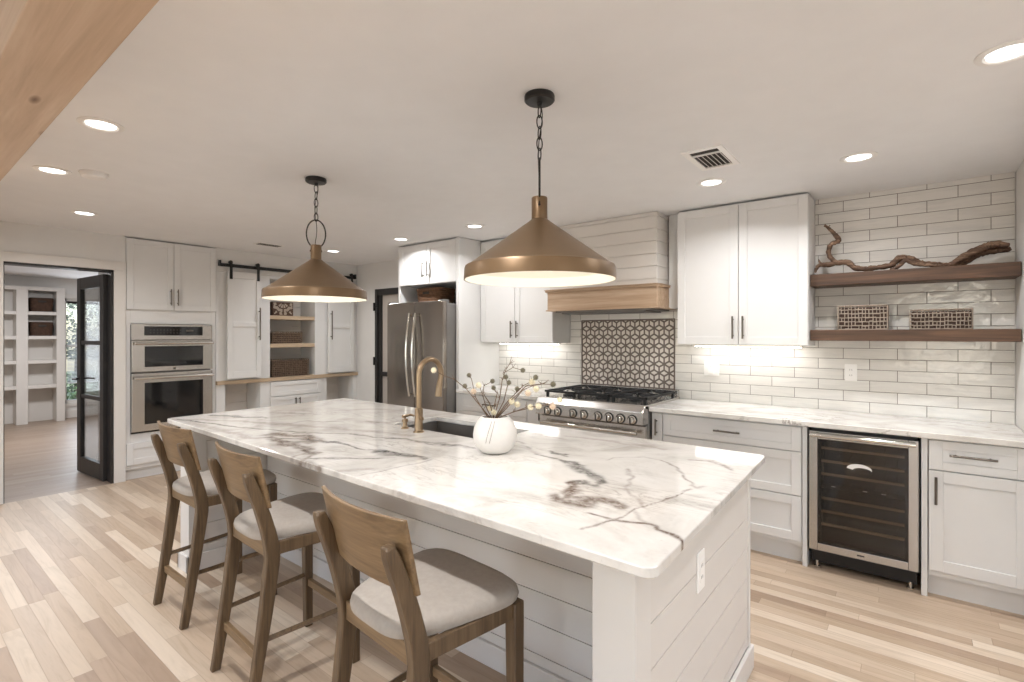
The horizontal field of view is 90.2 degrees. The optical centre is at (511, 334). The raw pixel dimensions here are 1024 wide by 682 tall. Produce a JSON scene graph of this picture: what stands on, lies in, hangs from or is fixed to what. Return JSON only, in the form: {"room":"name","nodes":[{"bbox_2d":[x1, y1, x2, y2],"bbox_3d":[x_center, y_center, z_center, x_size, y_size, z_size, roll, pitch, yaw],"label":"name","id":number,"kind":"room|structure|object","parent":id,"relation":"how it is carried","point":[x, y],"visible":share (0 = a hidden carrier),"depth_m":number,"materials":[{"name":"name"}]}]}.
{"room":"kitchen","nodes":[
{"label":"kitchen","id":0,"kind":"room"},
{"bbox_2d":[4,275,76,410],"bbox_3d":[-6.077,0.235,6.860,5.460,2.430,5.650,0,0,38],"label":"wall","id":1,"kind":"structure","parent":0,"point":[70,285],"depth_m":8.69,"materials":[{"name":"paint"}]},
{"bbox_2d":[65,294,76,406],"bbox_3d":[-7.449,0.275,9.367,0.102,1.970,1.390,0,0,38],"label":"window","id":2,"kind":"structure","parent":1,"relation":"in","point":[68,403],"depth_m":8.92,"materials":[{"name":"glass"}]},
{"bbox_2d":[66,301,76,383],"bbox_3d":[-7.436,0.130,9.357,0.035,1.440,1.130,0,0,38],"label":"window blind","id":3,"kind":"object","parent":2,"relation":"attached to","point":[69,303],"visible":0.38,"depth_m":8.97,"materials":[{"name":"white plastic"}]},
{"bbox_2d":[65,410,76,417],"bbox_3d":[-7.133,1.385,9.705,0.020,0.130,2.190,0,0,38],"label":"baseboard","id":4,"kind":"structure","parent":1,"relation":"attached to","point":[70,413],"depth_m":8.93,"materials":[{"name":"white paint"}]},
{"bbox_2d":[0,221,356,283],"bbox_3d":[-4.631,0.235,4.593,0.660,2.430,7.080,0,0,38],"label":"wall","id":5,"kind":"structure","parent":0,"point":[14,237],"depth_m":4.86,"materials":[{"name":"paint"}]},
{"bbox_2d":[0,251,125,504],"bbox_3d":[-4.180,0.365,4.731,0.158,2.170,0.945,0,0,38],"label":"door frame","id":6,"kind":"structure","parent":5,"relation":"attached to","point":[119,268],"depth_m":4.98,"materials":[{"name":"white paint"}]},
{"bbox_2d":[72,274,106,480],"bbox_3d":[-4.309,0.420,5.234,0.729,2.040,0.158,0,0,34],"label":"door","id":7,"kind":"structure","parent":5,"relation":"in","point":[91,378],"depth_m":5.22,"materials":[{"name":"black paint"}]},
{"bbox_2d":[218,260,355,378],"bbox_3d":[-2.717,-0.175,6.398,0.108,1.346,1.785,0,0,38],"label":"sliding barn door","id":8,"kind":"structure","parent":5,"relation":"in","point":[243,288],"depth_m":5.91,"materials":[{"name":"white paint"}]},
{"bbox_2d":[328,274,353,372],"bbox_3d":[-2.301,-0.175,6.901,0.077,1.346,0.390,0,0,38],"label":"sliding barn door","id":9,"kind":"structure","parent":8,"relation":"hanging from","point":[340,314],"depth_m":6.90,"materials":[{"name":"white paint"}]},
{"bbox_2d":[0,0,1023,279],"bbox_3d":[-3.035,-1.030,3.443,14.470,0.100,7.250,0,0,38],"label":"ceiling","id":10,"kind":"structure","parent":0,"point":[417,122],"depth_m":2.25,"materials":[{"name":"paint"}]},
{"bbox_2d":[32,165,71,174],"bbox_3d":[-2.730,-0.976,3.031,0.176,0.008,0.176,0,0,38],"label":"recessed light","id":11,"kind":"object","parent":10,"relation":"in","point":[46,169],"visible":1,"depth_m":3.02,"materials":[{"name":"white plastic"}]},
{"bbox_2d":[0,0,158,180],"bbox_3d":[-1.197,-0.865,1.348,8.750,0.230,0.185,0,0,38],"label":"ceiling beam","id":12,"kind":"structure","parent":10,"relation":"attached to","point":[50,49],"depth_m":1.36,"materials":[{"name":"brown wood"}]},
{"bbox_2d":[70,210,97,215],"bbox_3d":[-3.432,-0.976,4.094,0.176,0.008,0.176,0,0,38],"label":"recessed light","id":13,"kind":"object","parent":10,"relation":"in","point":[86,213],"visible":1,"depth_m":4.08,"materials":[{"name":"white plastic"}]},
{"bbox_2d":[78,169,108,180],"bbox_3d":[-2.532,-0.963,3.087,0.148,0.034,0.148,0,0,38],"label":"smoke detector","id":14,"kind":"object","parent":10,"relation":"attached to","point":[86,173],"visible":1,"depth_m":3.05,"materials":[{"name":"white plastic"}]},
{"bbox_2d":[76,116,124,132],"bbox_3d":[-1.911,-0.976,2.373,0.176,0.008,0.176,0,0,38],"label":"recessed light","id":15,"kind":"object","parent":10,"relation":"in","point":[100,124],"visible":1,"depth_m":2.37,"materials":[{"name":"white plastic"}]},
{"bbox_2d":[253,242,282,246],"bbox_3d":[-2.634,-0.976,5.527,0.140,0.007,0.280,0,0,38],"label":"ceiling vent","id":16,"kind":"object","parent":10,"relation":"in","point":[257,243],"visible":1,"depth_m":5.49,"materials":[{"name":"white plastic"}]},
{"bbox_2d":[261,176,366,301],"bbox_3d":[-1.227,-0.602,3.193,0.618,0.756,0.618,0,0,38],"label":"pendant lamp","id":17,"kind":"object","parent":10,"relation":"hanging from","point":[314,280],"visible":1,"depth_m":3.05,"materials":[{"name":"gold metal"}]},
{"bbox_2d":[325,250,340,252],"bbox_3d":[-2.085,-0.976,5.948,0.176,0.008,0.176,0,0,38],"label":"recessed light","id":18,"kind":"object","parent":10,"relation":"in","point":[333,251],"visible":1,"depth_m":5.95,"materials":[{"name":"white plastic"}]},
{"bbox_2d":[392,237,409,240],"bbox_3d":[-1.132,-0.976,5.203,0.176,0.008,0.176,0,0,38],"label":"recessed light","id":19,"kind":"object","parent":10,"relation":"in","point":[396,238],"visible":1,"depth_m":5.20,"materials":[{"name":"white plastic"}]},
{"bbox_2d":[465,224,483,227],"bbox_3d":[-0.336,-0.976,4.581,0.176,0.008,0.176,0,0,38],"label":"recessed light","id":20,"kind":"object","parent":10,"relation":"in","point":[467,225],"visible":1,"depth_m":4.57,"materials":[{"name":"white plastic"}]},
{"bbox_2d":[464,88,616,286],"bbox_3d":[0.113,-0.602,2.086,0.618,0.756,0.618,0,0,38],"label":"pendant lamp","id":21,"kind":"object","parent":10,"relation":"hanging from","point":[539,253],"visible":1,"depth_m":1.95,"materials":[{"name":"gold metal"}]},
{"bbox_2d":[681,144,739,170],"bbox_3d":[1.101,-0.974,2.818,0.210,0.012,0.360,0,0,38],"label":"ceiling vent","id":22,"kind":"object","parent":10,"relation":"in","point":[716,156],"visible":1,"depth_m":2.81,"materials":[{"name":"white plastic"}]},
{"bbox_2d":[697,178,725,186],"bbox_3d":[1.279,-0.976,3.270,0.176,0.008,0.176,0,0,38],"label":"recessed light","id":23,"kind":"object","parent":10,"relation":"in","point":[710,182],"visible":1,"depth_m":3.27,"materials":[{"name":"white plastic"}]},
{"bbox_2d":[840,151,877,162],"bbox_3d":[1.907,-0.976,2.807,0.176,0.008,0.176,0,0,38],"label":"recessed light","id":24,"kind":"object","parent":10,"relation":"in","point":[867,155],"visible":1,"depth_m":2.80,"materials":[{"name":"white plastic"}]},
{"bbox_2d":[974,38,1023,66],"bbox_3d":[1.717,-0.976,1.766,0.176,0.008,0.176,0,0,38],"label":"recessed light","id":25,"kind":"object","parent":10,"relation":"in","point":[1013,50],"visible":1,"depth_m":1.78,"materials":[{"name":"white plastic"}]},
{"bbox_2d":[0,417,1023,681],"bbox_3d":[-3.035,1.480,3.443,14.470,0.060,7.250,0,0,38],"label":"floor","id":26,"kind":"structure","parent":0,"point":[79,568],"depth_m":2.64,"materials":[{"name":"brown wood"}]},
{"bbox_2d":[4,285,64,424],"bbox_3d":[-8.129,0.330,8.191,0.310,2.240,1.400,0,0,38],"label":"bookcase","id":27,"kind":"object","parent":26,"relation":"on","point":[34,366],"visible":0.98,"depth_m":8.50,"materials":[{"name":"white paint"}]},
{"bbox_2d":[28,322,52,335],"bbox_3d":[-7.868,-0.101,8.514,0.266,0.231,0.306,0,0,38],"label":"wicker basket","id":28,"kind":"object","parent":27,"relation":"on","point":[35,328],"visible":0.99,"depth_m":8.43,"materials":[{"name":"brown wicker"}]},
{"bbox_2d":[28,297,53,311],"bbox_3d":[-7.868,-0.500,8.514,0.266,0.231,0.306,0,0,38],"label":"wicker basket","id":29,"kind":"object","parent":27,"relation":"on","point":[35,304],"visible":0.98,"depth_m":8.43,"materials":[{"name":"brown wicker"}]},
{"bbox_2d":[125,237,215,479],"bbox_3d":[-3.794,0.240,5.559,0.654,2.420,0.830,0,0,38],"label":"tall cabinet","id":30,"kind":"object","parent":26,"relation":"on","point":[167,283],"visible":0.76,"depth_m":5.29,"materials":[{"name":"white paint"}]},
{"bbox_2d":[130,324,213,433],"bbox_3d":[-3.758,0.441,5.531,0.650,1.102,0.744,0,0,38],"label":"double wall oven","id":31,"kind":"object","parent":30,"relation":"in","point":[171,376],"visible":0.94,"depth_m":5.32,"materials":[{"name":"silver metal"}]},
{"bbox_2d":[151,421,276,629],"bbox_3d":[-1.627,0.959,2.815,0.468,0.983,0.511,0,0,38],"label":"bar stool","id":32,"kind":"object","parent":26,"relation":"on","point":[176,446],"visible":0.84,"depth_m":2.63,"materials":[{"name":"brown wood"}]},
{"bbox_2d":[172,469,275,495],"bbox_3d":[-1.607,0.800,2.840,0.457,0.056,0.448,0,0,38],"label":"seat cushion","id":33,"kind":"object","parent":32,"relation":"on","point":[182,486],"depth_m":2.68,"materials":[{"name":"grey fabric"}]},
{"bbox_2d":[207,441,359,681],"bbox_3d":[-0.995,0.959,2.257,0.468,0.983,0.511,0,0,41],"label":"bar stool","id":34,"kind":"object","parent":26,"relation":"on","point":[260,527],"visible":0.93,"depth_m":2.13,"materials":[{"name":"brown wood"}]},
{"bbox_2d":[234,492,327,539],"bbox_3d":[-0.974,0.800,2.281,0.457,0.056,0.448,0,0,41],"label":"seat cushion","id":35,"kind":"object","parent":34,"relation":"on","point":[292,515],"depth_m":2.15,"materials":[{"name":"grey fabric"}]},
{"bbox_2d":[215,271,357,412],"bbox_3d":[-2.964,0.366,6.611,0.654,2.168,1.840,0,0,38],"label":"hutch","id":36,"kind":"object","parent":26,"relation":"on","point":[308,318],"visible":0.46,"depth_m":6.41,"materials":[{"name":"white paint"}]},
{"bbox_2d":[270,302,292,315],"bbox_3d":[-2.936,-0.325,6.418,0.222,0.170,0.265,0,0,38],"label":"wooden box","id":37,"kind":"object","parent":36,"relation":"on","point":[276,308],"visible":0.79,"depth_m":6.33,"materials":[{"name":"brown wood"}]},
{"bbox_2d":[270,331,301,343],"bbox_3d":[-2.893,0.031,6.458,0.210,0.150,0.387,0,0,38],"label":"woven box","id":38,"kind":"object","parent":36,"relation":"on","point":[275,338],"visible":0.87,"depth_m":6.38,"materials":[{"name":"brown wicker"}]},
{"bbox_2d":[270,358,308,376],"bbox_3d":[-2.873,0.412,6.499,0.231,0.212,0.477,0,0,38],"label":"woven box","id":39,"kind":"object","parent":36,"relation":"on","point":[294,366],"visible":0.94,"depth_m":6.43,"materials":[{"name":"brown wicker"}]},
{"bbox_2d":[270,343,314,347],"bbox_3d":[-2.899,0.131,6.545,0.348,0.048,0.592,0,0,38],"label":"shelf","id":40,"kind":"object","parent":36,"relation":"attached to","point":[286,345],"depth_m":6.47,"materials":[{"name":"brown wood"}]},
{"bbox_2d":[270,315,314,320],"bbox_3d":[-2.899,-0.216,6.545,0.348,0.048,0.592,0,0,38],"label":"shelf","id":41,"kind":"object","parent":36,"relation":"attached to","point":[272,317],"depth_m":6.51,"materials":[{"name":"brown wood"}]},
{"bbox_2d":[313,485,523,681],"bbox_3d":[-0.282,0.959,1.589,0.468,0.983,0.511,0,0,43],"label":"bar stool","id":42,"kind":"object","parent":26,"relation":"on","point":[407,599],"visible":1,"depth_m":1.49,"materials":[{"name":"brown wood"}]},
{"bbox_2d":[350,548,518,639],"bbox_3d":[-0.261,0.800,1.612,0.457,0.056,0.448,0,0,43],"label":"seat cushion","id":43,"kind":"object","parent":42,"relation":"on","point":[460,594],"depth_m":1.52,"materials":[{"name":"grey fabric"}]},
{"bbox_2d":[387,299,455,412],"bbox_3d":[-0.807,0.550,5.473,0.860,1.800,0.862,0,0,38],"label":"refrigerator","id":44,"kind":"object","parent":26,"relation":"on","point":[416,331],"visible":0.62,"depth_m":5.10,"materials":[{"name":"silver metal"}]},
{"bbox_2d":[417,287,454,302],"bbox_3d":[-0.832,-0.411,5.584,0.385,0.189,0.305,0,0,38],"label":"wicker basket","id":45,"kind":"object","parent":44,"relation":"on","point":[433,293],"visible":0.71,"depth_m":5.46,"materials":[{"name":"brown wicker"}]},
{"bbox_2d":[398,237,498,412],"bbox_3d":[-0.704,0.237,5.600,0.950,2.425,0.633,0,0,38],"label":"enclosure","id":46,"kind":"object","parent":26,"relation":"on","point":[475,357],"visible":0.23,"depth_m":5.21,"materials":[{"name":"white paint"}]},
{"bbox_2d":[178,421,753,681],"bbox_3d":[-0.509,0.999,2.714,3.064,0.903,1.216,0,0,38],"label":"kitchen island","id":47,"kind":"object","parent":26,"relation":"on","point":[585,620],"visible":0.43,"depth_m":2.01,"materials":[{"name":"white paint"}]},
{"bbox_2d":[167,398,764,578],"bbox_3d":[-0.534,0.533,2.670,3.270,0.026,1.374,0,0,38],"label":"island countertop","id":48,"kind":"structure","parent":47,"relation":"on","point":[631,505],"depth_m":1.96,"materials":[{"name":"stone"}]},
{"bbox_2d":[401,413,414,428],"bbox_3d":[-0.582,0.480,2.856,0.044,0.078,0.089,0,0,38],"label":"soap dispenser","id":49,"kind":"object","parent":48,"relation":"on","point":[404,425],"visible":1,"depth_m":2.83,"materials":[{"name":"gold metal"}]},
{"bbox_2d":[413,357,443,432],"bbox_3d":[-0.466,0.319,2.778,0.074,0.400,0.238,0,0,29],"label":"kitchen faucet","id":50,"kind":"object","parent":48,"relation":"on","point":[419,418],"visible":0.99,"depth_m":2.72,"materials":[{"name":"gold metal"}]},
{"bbox_2d":[408,421,517,437],"bbox_3d":[-0.293,0.656,2.875,0.763,0.212,0.377,0,0,38],"label":"sink","id":51,"kind":"object","parent":48,"relation":"in","point":[437,426],"visible":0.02,"depth_m":3.17,"materials":[{"name":"metal"}]},
{"bbox_2d":[473,414,516,453],"bbox_3d":[-0.075,0.440,2.266,0.196,0.160,0.196,0,0,38],"label":"vase","id":52,"kind":"object","parent":48,"relation":"on","point":[494,435],"visible":0.98,"depth_m":2.19,"materials":[{"name":"white ceramic"}]},
{"bbox_2d":[431,367,489,417],"bbox_3d":[-0.210,0.322,2.288,0.316,0.358,0.049,0,0,8],"label":"stem","id":53,"kind":"object","parent":52,"relation":"in","point":[433,370],"visible":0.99,"depth_m":2.29,"materials":[{"name":"brown plant"}]},
{"bbox_2d":[467,373,488,417],"bbox_3d":[-0.132,0.338,2.321,0.211,0.326,0.037,0,0,38],"label":"stem","id":54,"kind":"object","parent":52,"relation":"in","point":[473,391],"visible":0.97,"depth_m":2.35,"materials":[{"name":"brown plant"}]},
{"bbox_2d":[476,382,491,417],"bbox_3d":[-0.110,0.353,2.261,0.117,0.296,0.037,0,0,-28],"label":"stem","id":55,"kind":"object","parent":52,"relation":"in","point":[478,385],"visible":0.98,"depth_m":2.24,"materials":[{"name":"beige plant"}]},
{"bbox_2d":[482,379,496,417],"bbox_3d":[-0.103,0.345,2.261,0.072,0.310,0.058,0,0,10],"label":"stem","id":56,"kind":"object","parent":52,"relation":"in","point":[493,412],"visible":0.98,"depth_m":2.27,"materials":[{"name":"brown plant"}]},
{"bbox_2d":[487,385,497,417],"bbox_3d":[-0.088,0.368,2.330,0.061,0.266,0.153,0,0,-15],"label":"stem","id":57,"kind":"object","parent":52,"relation":"in","point":[493,387],"visible":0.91,"depth_m":2.33,"materials":[{"name":"brown plant"}]},
{"bbox_2d":[494,357,512,416],"bbox_3d":[-0.031,0.300,2.315,0.054,0.400,0.137,0,0,38],"label":"stem","id":58,"kind":"object","parent":52,"relation":"in","point":[506,376],"visible":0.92,"depth_m":2.29,"materials":[{"name":"brown plant"}]},
{"bbox_2d":[495,363,524,417],"bbox_3d":[-0.011,0.309,2.249,0.145,0.382,0.043,0,0,18],"label":"stem","id":59,"kind":"object","parent":52,"relation":"in","point":[508,382],"visible":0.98,"depth_m":2.25,"materials":[{"name":"brown plant"}]},
{"bbox_2d":[496,374,538,417],"bbox_3d":[0.018,0.329,2.159,0.034,0.343,0.296,0,0,-36],"label":"stem","id":60,"kind":"object","parent":52,"relation":"in","point":[535,377],"visible":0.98,"depth_m":2.12,"materials":[{"name":"brown plant"}]},
{"bbox_2d":[500,401,541,417],"bbox_3d":[0.020,0.388,2.183,0.034,0.226,0.292,0,0,-44],"label":"stem","id":61,"kind":"object","parent":52,"relation":"in","point":[517,404],"visible":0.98,"depth_m":2.14,"materials":[{"name":"beige plant"}]},
{"bbox_2d":[497,380,547,417],"bbox_3d":[0.029,0.347,2.215,0.260,0.308,0.041,0,0,14],"label":"stem","id":62,"kind":"object","parent":52,"relation":"in","point":[536,388],"visible":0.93,"depth_m":2.20,"materials":[{"name":"brown plant"}]},
{"bbox_2d":[497,381,556,416],"bbox_3d":[0.045,0.336,2.082,0.041,0.330,0.449,0,0,-33],"label":"stem","id":63,"kind":"object","parent":52,"relation":"in","point":[511,401],"visible":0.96,"depth_m":2.12,"materials":[{"name":"brown plant"}]},
{"bbox_2d":[499,397,561,417],"bbox_3d":[0.059,0.384,2.221,0.326,0.235,0.054,0,0,7],"label":"stem","id":64,"kind":"object","parent":52,"relation":"in","point":[553,405],"visible":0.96,"depth_m":2.21,"materials":[{"name":"beige plant"}]},
{"bbox_2d":[696,548,704,593],"bbox_3d":[0.634,0.790,1.710,0.008,0.130,0.070,0,0,38],"label":"electrical outlet","id":65,"kind":"object","parent":47,"relation":"attached to","point":[700,557],"visible":1,"depth_m":1.69,"materials":[{"name":"white plastic"}]},
{"bbox_2d":[700,559,703,582],"bbox_3d":[0.636,0.790,1.708,0.002,0.070,0.034,0,0,38],"label":"socket","id":66,"kind":"object","parent":65,"relation":"attached to","point":[701,560],"depth_m":1.71,"materials":[{"name":"white plastic"}]},
{"bbox_2d":[459,393,526,422],"bbox_3d":[-0.015,1.008,5.023,0.843,0.883,0.664,0,0,38],"label":"base cabinet","id":67,"kind":"object","parent":26,"relation":"on","point":[468,405],"visible":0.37,"depth_m":4.82,"materials":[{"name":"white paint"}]},
{"bbox_2d":[456,384,571,399],"bbox_3d":[0.061,0.551,4.968,1.032,0.032,0.679,0,0,38],"label":"countertop","id":68,"kind":"structure","parent":67,"relation":"on","point":[487,389],"depth_m":4.83,"materials":[{"name":"stone"}]},
{"bbox_2d":[527,400,539,423],"bbox_3d":[0.390,1.008,4.705,0.183,0.883,0.664,0,0,38],"label":"base cabinet","id":69,"kind":"object","parent":26,"relation":"on","point":[533,417],"visible":0.17,"depth_m":4.49,"materials":[{"name":"white paint"}]},
{"bbox_2d":[536,384,679,439],"bbox_3d":[0.797,0.957,4.288,0.958,0.986,0.815,0,0,38],"label":"gas range","id":70,"kind":"object","parent":26,"relation":"on","point":[608,409],"visible":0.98,"depth_m":4.04,"materials":[{"name":"silver metal"}]},
{"bbox_2d":[539,391,679,408],"bbox_3d":[0.824,0.535,4.323,0.958,0.030,0.710,0,0,38],"label":"cooktop","id":71,"kind":"object","parent":70,"relation":"in","point":[584,399],"depth_m":4.10,"materials":[{"name":"silver metal"}]},
{"bbox_2d":[652,412,663,440],"bbox_3d":[1.259,1.008,4.019,0.083,0.883,0.664,0,0,38],"label":"base cabinet","id":72,"kind":"object","parent":26,"relation":"on","point":[657,417],"visible":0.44,"depth_m":3.78,"materials":[{"name":"white paint"}]},
{"bbox_2d":[663,413,811,566],"bbox_3d":[1.659,1.008,3.703,0.931,0.883,0.664,0,0,38],"label":"base cabinet","id":73,"kind":"object","parent":26,"relation":"on","point":[776,486],"depth_m":3.32,"materials":[{"name":"white paint"}]},
{"bbox_2d":[649,398,1023,447],"bbox_3d":[2.020,0.551,3.424,2.023,0.032,0.679,0,0,38],"label":"countertop","id":74,"kind":"structure","parent":73,"relation":"on","point":[991,433],"depth_m":3.19,"materials":[{"name":"stone"}]},
{"bbox_2d":[809,427,919,590],"bbox_3d":[2.223,1.015,3.217,0.540,0.870,0.635,0,0,38],"label":"wine cooler","id":75,"kind":"object","parent":26,"relation":"on","point":[864,488],"visible":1,"depth_m":3.14,"materials":[{"name":"black glass"}]},
{"bbox_2d":[812,551,916,584],"bbox_3d":[2.240,1.385,3.239,0.520,0.070,0.460,0,0,38],"label":"grille","id":76,"kind":"object","parent":75,"relation":"attached to","point":[911,579],"depth_m":3.06,"materials":[{"name":"silver metal"}]},
{"bbox_2d":[920,438,1023,614],"bbox_3d":[2.635,1.008,2.934,0.443,0.883,0.664,0,0,38],"label":"base cabinet","id":77,"kind":"object","parent":26,"relation":"on","point":[976,490],"depth_m":2.72,"materials":[{"name":"white paint"}]},
{"bbox_2d":[357,172,1015,424],"bbox_3d":[0.346,0.235,5.527,7.500,2.430,0.550,0,0,38],"label":"wall","id":78,"kind":"structure","parent":0,"point":[379,275],"depth_m":6.99,"materials":[{"name":"paint"}]},
{"bbox_2d":[373,287,397,403],"bbox_3d":[-1.633,0.417,6.747,0.530,2.065,0.105,0,0,38],"label":"door","id":79,"kind":"structure","parent":78,"relation":"in","point":[382,296],"depth_m":6.83,"materials":[{"name":"black paint"}]},
{"bbox_2d":[399,238,455,288],"bbox_3d":[-0.719,-0.752,5.582,0.870,0.435,0.659,0,0,38],"label":"upper cabinet","id":80,"kind":"object","parent":78,"relation":"attached to","point":[432,264],"visible":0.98,"depth_m":5.34,"materials":[{"name":"white paint"}]},
{"bbox_2d":[481,239,569,342],"bbox_3d":[0.110,-0.448,5.132,0.898,1.045,0.339,0,0,38],"label":"upper cabinet","id":81,"kind":"object","parent":78,"relation":"attached to","point":[508,314],"visible":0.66,"depth_m":4.99,"materials":[{"name":"white paint"}]},
{"bbox_2d":[499,342,560,344],"bbox_3d":[0.167,0.084,5.178,0.750,0.018,0.040,0,0,38],"label":"light","id":82,"kind":"object","parent":81,"relation":"attached to","point":[499,342],"visible":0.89,"depth_m":5.14,"materials":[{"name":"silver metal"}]},
{"bbox_2d":[544,211,677,314],"bbox_3d":[0.894,-0.584,4.449,1.169,0.788,0.465,0,0,38],"label":"range hood","id":83,"kind":"object","parent":78,"relation":"attached to","point":[643,248],"visible":0.71,"depth_m":4.18,"materials":[{"name":"paint"}]},
{"bbox_2d":[581,318,674,389],"bbox_3d":[1.031,0.164,4.628,0.918,0.612,0.014,0,0,38],"label":"mosaic panel","id":84,"kind":"object","parent":78,"relation":"attached to","point":[620,352],"visible":0.99,"depth_m":4.60,"materials":[{"name":"tile"}]},
{"bbox_2d":[678,193,814,345],"bbox_3d":[1.740,-0.448,3.847,0.900,1.045,0.339,0,0,38],"label":"upper cabinet","id":85,"kind":"object","parent":78,"relation":"attached to","point":[745,269],"visible":1,"depth_m":3.71,"materials":[{"name":"white paint"}]},
{"bbox_2d":[694,345,802,347],"bbox_3d":[1.784,0.084,3.903,0.770,0.018,0.040,0,0,38],"label":"light","id":86,"kind":"object","parent":85,"relation":"attached to","point":[694,345],"visible":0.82,"depth_m":3.87,"materials":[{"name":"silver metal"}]},
{"bbox_2d":[499,172,1014,423],"bbox_3d":[1.442,-0.215,4.308,4.018,1.530,0.009,0,0,38],"label":"wall tile","id":87,"kind":"structure","parent":78,"relation":"attached to","point":[941,221],"depth_m":3.44,"materials":[{"name":"white tile"}]},
{"bbox_2d":[704,361,718,375],"bbox_3d":[1.618,0.272,4.144,0.120,0.117,0.030,0,0,38],"label":"electrical outlet","id":88,"kind":"object","parent":87,"relation":"attached to","point":[711,368],"visible":1,"depth_m":4.14,"materials":[{"name":"white plastic"}]},
{"bbox_2d":[845,364,856,380],"bbox_3d":[2.369,0.262,3.566,0.072,0.117,0.008,0,0,38],"label":"electrical outlet","id":89,"kind":"object","parent":87,"relation":"attached to","point":[850,369],"visible":1,"depth_m":3.56,"materials":[{"name":"white plastic"}]},
{"bbox_2d":[848,367,853,377],"bbox_3d":[2.367,0.262,3.563,0.034,0.070,0.002,0,0,38],"label":"socket","id":90,"kind":"object","parent":89,"relation":"attached to","point":[850,369],"depth_m":3.56,"materials":[{"name":"white plastic"}]},
{"bbox_2d":[810,261,1021,288],"bbox_3d":[2.535,-0.375,3.286,1.038,0.080,0.240,0,0,38],"label":"floating shelf","id":91,"kind":"object","parent":78,"relation":"attached to","point":[1005,270],"visible":1,"depth_m":3.16,"materials":[{"name":"brown wood"}]},
{"bbox_2d":[814,224,1011,272],"bbox_3d":[2.515,-0.591,3.271,1.004,0.352,0.092,0,0,36],"label":"branch","id":92,"kind":"object","parent":91,"relation":"on","point":[992,247],"visible":0.98,"depth_m":3.22,"materials":[{"name":"brown plant"}]},
{"bbox_2d":[810,329,1021,341],"bbox_3d":[2.535,0.002,3.286,1.038,0.074,0.240,0,0,38],"label":"floating shelf","id":93,"kind":"object","parent":78,"relation":"attached to","point":[953,335],"visible":1,"depth_m":3.14,"materials":[{"name":"brown wood"}]},
{"bbox_2d":[837,304,888,329],"bbox_3d":[2.363,-0.117,3.434,0.276,0.164,0.158,0,0,38],"label":"woven box","id":94,"kind":"object","parent":93,"relation":"on","point":[864,317],"visible":1,"depth_m":3.38,"materials":[{"name":"wicker"}]},
{"bbox_2d":[909,308,973,328],"bbox_3d":[2.676,-0.099,3.188,0.301,0.127,0.158,0,0,38],"label":"woven box","id":95,"kind":"object","parent":93,"relation":"on","point":[934,318],"visible":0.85,"depth_m":3.13,"materials":[{"name":"wicker"}]},
{"bbox_2d":[1016,160,1023,431],"bbox_3d":[1.715,0.235,-0.409,2.240,2.430,7.080,0,0,38],"label":"wall","id":96,"kind":"structure","parent":0,"point":[1020,171],"depth_m":2.93,"materials":[{"name":"paint"}]},
{"label":"outside","id":97,"kind":"structure","parent":0,"visible":0},
{"bbox_2d":[66,371,73,399],"bbox_3d":[-13.937,1.800,16.080,18.200,0.300,24.000,0,0,38],"label":"ground","id":98,"kind":"structure","parent":97,"point":[73,371],"depth_m":16.66,"materials":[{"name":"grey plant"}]},
{"bbox_2d":[66,305,76,397],"bbox_3d":[-11.088,-0.560,13.076,3.248,4.428,3.161,0,0,38],"label":"tree","id":99,"kind":"object","parent":98,"relation":"on","point":[76,305],"visible":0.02,"depth_m":12.56,"materials":[{"name":"green plant"}]},
{"bbox_2d":[66,371,76,399],"bbox_3d":[-9.368,1.306,11.036,1.000,1.100,1.038,0,0,38],"label":"shrub","id":100,"kind":"object","parent":98,"relation":"on","point":[71,387],"visible":0.06,"depth_m":10.80,"materials":[{"name":"green plant"}]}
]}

